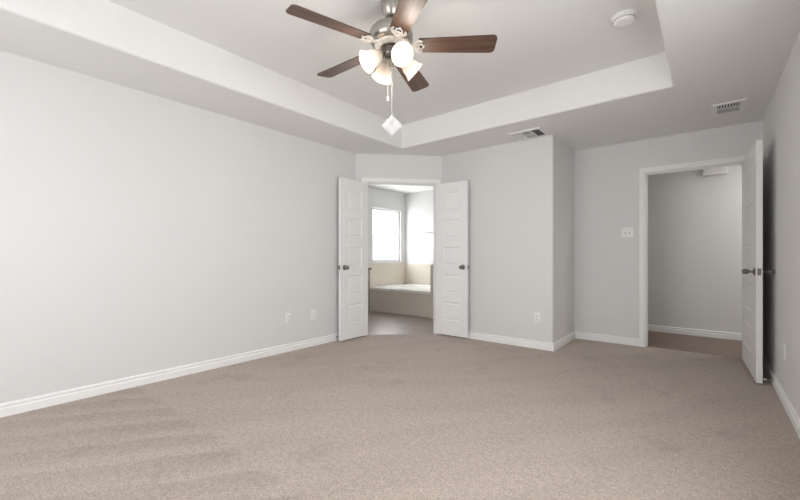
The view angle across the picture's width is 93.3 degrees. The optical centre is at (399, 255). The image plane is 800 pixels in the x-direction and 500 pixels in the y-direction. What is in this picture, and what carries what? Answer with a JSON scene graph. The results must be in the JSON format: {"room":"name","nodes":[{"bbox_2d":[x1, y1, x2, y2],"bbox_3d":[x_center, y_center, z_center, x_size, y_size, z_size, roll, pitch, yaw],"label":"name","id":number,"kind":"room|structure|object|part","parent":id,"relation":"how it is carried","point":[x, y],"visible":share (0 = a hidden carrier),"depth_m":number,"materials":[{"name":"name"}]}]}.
{"room":"empty bedroom","nodes":[
{"label":"empty bedroom","id":0,"kind":"room"},
{"bbox_2d":[0,50,354,403],"bbox_3d":[-2.191,-0.148,3.184,0.120,2.440,5.076,0,0,39],"label":"wall","id":1,"kind":"structure","parent":0,"point":[141,232],"depth_m":3.13,"materials":[{"name":"paint"}]},
{"bbox_2d":[0,333,338,417],"bbox_3d":[-2.165,1.028,3.109,0.015,0.089,4.992,0,0,39],"label":"baseboard","id":2,"kind":"structure","parent":1,"relation":"attached to","point":[51,399],"depth_m":3.14,"materials":[{"name":"white paint"}]},
{"bbox_2d":[285,313,290,323],"bbox_3d":[-1.254,0.698,4.234,0.008,0.116,0.072,0,0,39],"label":"wall outlet","id":3,"kind":"object","parent":1,"relation":"attached to","point":[287,315],"visible":1,"depth_m":4.23,"materials":[{"name":"white plastic"}]},
{"bbox_2d":[311,309,315,319],"bbox_3d":[-1.032,0.699,4.508,0.008,0.116,0.072,0,0,39],"label":"wall outlet","id":4,"kind":"object","parent":1,"relation":"attached to","point":[313,312],"visible":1,"depth_m":4.50,"materials":[{"name":"white plastic"}]},
{"bbox_2d":[368,186,404,262],"bbox_3d":[-0.929,-0.148,7.162,0.120,2.440,3.140,0,0,39],"label":"wall","id":5,"kind":"structure","parent":0,"point":[377,198],"depth_m":7.86,"materials":[{"name":"paint"}]},
{"bbox_2d":[373,208,398,262],"bbox_3d":[-0.298,-0.414,7.916,0.117,1.118,0.895,0,0,39],"label":"window","id":6,"kind":"structure","parent":5,"relation":"in","point":[374,209],"depth_m":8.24,"materials":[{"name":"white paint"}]},
{"bbox_2d":[355,154,441,183],"bbox_3d":[-0.016,-0.148,5.180,1.182,2.440,0.120,0,0,-7],"label":"wall","id":7,"kind":"structure","parent":0,"point":[366,165],"depth_m":5.12,"materials":[{"name":"paint"}]},
{"bbox_2d":[338,177,367,340],"bbox_3d":[-0.595,0.041,4.883,0.187,2.030,0.503,0,0,39],"label":"door","id":8,"kind":"structure","parent":7,"relation":"in","point":[353,194],"depth_m":4.84,"materials":[{"name":"white paint"}]},
{"bbox_2d":[362,178,439,335],"bbox_3d":[0.011,0.013,5.175,1.067,2.118,0.137,0,0,-7],"label":"door frame","id":9,"kind":"structure","parent":7,"relation":"attached to","point":[371,181],"depth_m":5.18,"materials":[{"name":"white paint"}]},
{"bbox_2d":[436,180,468,337],"bbox_3d":[0.690,0.041,5.022,0.486,2.030,0.187,0,0,38],"label":"door","id":10,"kind":"structure","parent":7,"relation":"in","point":[452,199],"depth_m":5.00,"materials":[{"name":"white paint"}]},
{"bbox_2d":[0,311,799,499],"bbox_3d":[0.190,1.117,3.165,6.900,0.090,8.170,0,0,39],"label":"floor","id":11,"kind":"structure","parent":0,"point":[432,416],"depth_m":2.33,"materials":[{"name":"beige carpet"}]},
{"bbox_2d":[368,270,369,311],"bbox_3d":[-1.140,0.659,6.338,0.588,0.826,1.315,0,0,39],"label":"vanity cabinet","id":12,"kind":"object","parent":11,"relation":"on","point":[368,270],"visible":0.13,"depth_m":6.66,"materials":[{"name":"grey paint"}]},
{"bbox_2d":[370,284,429,317],"bbox_3d":[0.320,0.841,7.396,1.496,0.462,1.175,0,0,39],"label":"bathtub","id":13,"kind":"object","parent":11,"relation":"on","point":[402,299],"visible":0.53,"depth_m":6.96,"materials":[{"name":"white plastic"}]},
{"bbox_2d":[0,0,799,193],"bbox_3d":[-0.234,-1.565,3.471,5.855,0.394,8.230,0,0,39],"label":"ceiling","id":14,"kind":"structure","parent":0,"point":[562,68],"depth_m":3.03,"materials":[{"name":"paint"}]},
{"bbox_2d":[286,0,496,100],"bbox_3d":[-0.095,-1.295,2.507,1.267,0.730,1.320,0,0,39],"label":"ceiling fan","id":15,"kind":"object","parent":14,"relation":"hanging from","point":[391,37],"visible":1,"depth_m":2.42,"materials":[{"name":"brown wood"}]},
{"bbox_3d":[-0.409,-1.377,2.242,0.510,0.007,0.148,0,13,-34],"label":"blade","id":16,"kind":"part","parent":15,"relation":"part of","materials":[{"name":"brown wood"}]},
{"bbox_3d":[-0.392,-1.377,2.742,0.510,0.007,0.148,0,13,38],"label":"blade","id":17,"kind":"part","parent":15,"relation":"part of","materials":[{"name":"brown wood"}]},
{"bbox_3d":[-0.198,-1.254,2.429,0.138,0.152,0.156,0,0,39],"label":"lamp shade","id":18,"kind":"part","parent":15,"relation":"part of","materials":[{"name":"white glass"}]},
{"bbox_3d":[-0.107,-1.254,2.621,0.156,0.152,0.138,0,0,39],"label":"lamp shade","id":19,"kind":"part","parent":15,"relation":"part of","materials":[{"name":"white glass"}]},
{"bbox_3d":[-0.121,-1.300,2.458,0.061,0.074,0.076,0,0,39],"label":"shade arm","id":20,"kind":"part","parent":15,"relation":"part of","materials":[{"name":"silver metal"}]},
{"bbox_2d":[384,119,398,132],"bbox_3d":[-0.053,-0.855,2.450,0.139,0.156,0.029,0,0,0],"label":"tag","id":21,"kind":"object","parent":15,"relation":"hanging from","point":[391,125],"visible":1,"depth_m":2.45,"materials":[{"name":"white"}]},
{"bbox_3d":[-0.011,-1.275,2.367,0.080,0.074,0.062,0,0,39],"label":"light bulb","id":22,"kind":"part","parent":15,"relation":"part of","materials":[{"name":"white glass"}]},
{"bbox_3d":[-0.006,-1.254,2.339,0.156,0.152,0.138,0,0,39],"label":"lamp shade","id":23,"kind":"part","parent":15,"relation":"part of","materials":[{"name":"white glass"}]},
{"bbox_3d":[0.060,-1.377,2.071,0.148,0.007,0.510,13,-4,-15],"label":"blade","id":24,"kind":"part","parent":15,"relation":"part of","materials":[{"name":"brown wood"}]},
{"bbox_3d":[0.084,-1.254,2.530,0.138,0.152,0.156,0,0,39],"label":"lamp shade","id":25,"kind":"part","parent":15,"relation":"part of","materials":[{"name":"white glass"}]},
{"bbox_3d":[0.089,-1.377,2.879,0.148,0.007,0.510,-14,-5,20],"label":"blade","id":26,"kind":"part","parent":15,"relation":"part of","materials":[{"name":"brown wood"}]},
{"bbox_3d":[0.368,-1.377,2.465,0.510,0.007,0.148,0,-13,2],"label":"blade","id":27,"kind":"part","parent":15,"relation":"part of","materials":[{"name":"brown wood"}]},
{"bbox_2d":[508,127,548,140],"bbox_3d":[1.446,-1.362,4.238,0.345,0.012,0.315,0,0,39],"label":"ceiling vent","id":28,"kind":"object","parent":14,"relation":"in","point":[537,132],"visible":1,"depth_m":4.22,"materials":[{"name":"white metal"}]},
{"bbox_2d":[612,9,636,27],"bbox_3d":[1.553,-1.635,2.617,0.154,0.053,0.154,0,0,39],"label":"smoke detector","id":29,"kind":"object","parent":14,"relation":"attached to","point":[624,18],"visible":1,"depth_m":2.58,"materials":[{"name":"white plastic"}]},
{"bbox_2d":[711,98,746,115],"bbox_3d":[3.018,-1.362,3.475,0.235,0.012,0.325,0,0,39],"label":"ceiling vent","id":30,"kind":"object","parent":14,"relation":"in","point":[736,105],"visible":1,"depth_m":3.46,"materials":[{"name":"white metal"}]},
{"bbox_2d":[430,265,432,318],"bbox_3d":[0.947,0.613,6.877,0.150,0.918,1.215,0,0,39],"label":"wall","id":31,"kind":"structure","parent":0,"point":[431,266],"depth_m":6.44,"materials":[{"name":"beige paint"}]},
{"bbox_2d":[442,135,573,342],"bbox_3d":[1.432,-0.148,5.139,1.563,2.440,0.999,0,0,39],"label":"wall","id":32,"kind":"structure","parent":0,"point":[521,193],"depth_m":4.56,"materials":[{"name":"paint"}]},
{"bbox_2d":[450,331,553,350],"bbox_3d":[1.152,1.028,4.714,1.492,0.089,0.015,0,0,39],"label":"baseboard","id":33,"kind":"structure","parent":32,"relation":"attached to","point":[547,346],"depth_m":4.54,"materials":[{"name":"white paint"}]},
{"bbox_2d":[534,312,539,322],"bbox_3d":[1.584,0.712,4.367,0.072,0.116,0.008,0,0,39],"label":"wall outlet","id":34,"kind":"object","parent":32,"relation":"attached to","point":[536,315],"visible":1,"depth_m":4.36,"materials":[{"name":"white plastic"}]},
{"bbox_2d":[553,331,574,350],"bbox_3d":[2.002,1.028,4.589,0.015,0.089,0.894,0,0,39],"label":"baseboard","id":35,"kind":"structure","parent":32,"relation":"attached to","point":[561,342],"depth_m":4.55,"materials":[{"name":"white paint"}]},
{"bbox_2d":[405,165,741,332],"bbox_3d":[2.717,-0.148,6.272,6.900,2.440,0.160,0,0,39],"label":"wall","id":36,"kind":"structure","parent":0,"point":[695,219],"depth_m":5.16,"materials":[{"name":"paint"}]},
{"bbox_2d":[368,262,432,286],"bbox_3d":[0.303,0.406,7.385,1.510,0.533,1.240,0,0,39],"label":"tile","id":37,"kind":"structure","parent":36,"relation":"attached to","point":[381,274],"depth_m":8.00,"materials":[{"name":"beige tile"}]},
{"bbox_2d":[648,325,741,340],"bbox_3d":[3.709,1.036,5.352,4.000,0.089,0.015,0,0,39],"label":"baseboard","id":38,"kind":"structure","parent":36,"relation":"attached to","point":[666,329],"depth_m":5.10,"materials":[{"name":"white paint"}]},
{"bbox_2d":[703,166,726,175],"bbox_3d":[4.145,-1.153,4.977,0.250,0.170,0.046,0,0,39],"label":"door chime","id":39,"kind":"object","parent":36,"relation":"attached to","point":[720,170],"visible":0.59,"depth_m":4.96,"materials":[{"name":"white plastic"}]},
{"bbox_2d":[574,120,762,338],"bbox_3d":[3.055,-0.148,4.386,1.905,2.440,0.120,0,0,39],"label":"wall","id":40,"kind":"structure","parent":0,"point":[606,178],"depth_m":4.63,"materials":[{"name":"paint"}]},
{"bbox_2d":[575,331,638,345],"bbox_3d":[2.554,1.028,4.706,0.724,0.089,0.015,0,0,39],"label":"baseboard","id":41,"kind":"structure","parent":40,"relation":"attached to","point":[579,335],"depth_m":4.68,"materials":[{"name":"white paint"}]},
{"bbox_2d":[621,227,632,237],"bbox_3d":[2.737,-0.282,4.553,0.126,0.120,0.021,0,0,39],"label":"light switch","id":42,"kind":"object","parent":40,"relation":"attached to","point":[625,232],"visible":1,"depth_m":4.56,"materials":[{"name":"white plastic"}]},
{"bbox_2d":[639,155,745,346],"bbox_3d":[3.256,0.019,4.212,0.988,2.106,0.137,0,0,39],"label":"door frame","id":43,"kind":"structure","parent":40,"relation":"attached to","point":[731,161],"depth_m":4.44,"materials":[{"name":"white paint"}]},
{"bbox_2d":[742,139,774,383],"bbox_3d":[3.262,0.047,3.511,0.208,2.022,0.936,0,0,37],"label":"door","id":44,"kind":"structure","parent":40,"relation":"in","point":[752,164],"depth_m":3.31,"materials":[{"name":"white paint"}]},
{"bbox_3d":[2.974,0.133,3.228,0.084,0.066,0.066,0,0,37],"label":"knob","id":45,"kind":"part","parent":44,"relation":"part of","materials":[{"name":"silver metal"}]},
{"bbox_3d":[3.262,0.047,3.510,0.040,2.022,0.920,0,0,37],"label":"panel","id":46,"kind":"part","parent":44,"relation":"part of","materials":[{"name":"white paint"}]},
{"bbox_3d":[3.073,0.133,3.154,0.084,0.066,0.066,0,0,37],"label":"knob","id":47,"kind":"part","parent":44,"relation":"part of","materials":[{"name":"silver metal"}]},
{"bbox_2d":[763,31,799,416],"bbox_3d":[1.589,-0.148,1.169,0.120,2.440,6.720,0,0,39],"label":"wall","id":48,"kind":"structure","parent":0,"point":[781,121],"depth_m":2.79,"materials":[{"name":"paint"}]},
{"bbox_2d":[763,354,799,437],"bbox_3d":[1.543,1.028,1.220,0.015,0.089,6.700,0,0,39],"label":"baseboard","id":49,"kind":"structure","parent":48,"relation":"attached to","point":[795,419],"depth_m":2.71,"materials":[{"name":"white paint"}]},
{"bbox_2d":[783,342,785,359],"bbox_3d":[2.775,0.687,2.729,0.008,0.116,0.072,0,0,39],"label":"wall outlet","id":50,"kind":"object","parent":48,"relation":"attached to","point":[784,344],"visible":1,"depth_m":2.71,"materials":[{"name":"white plastic"}]}
]}

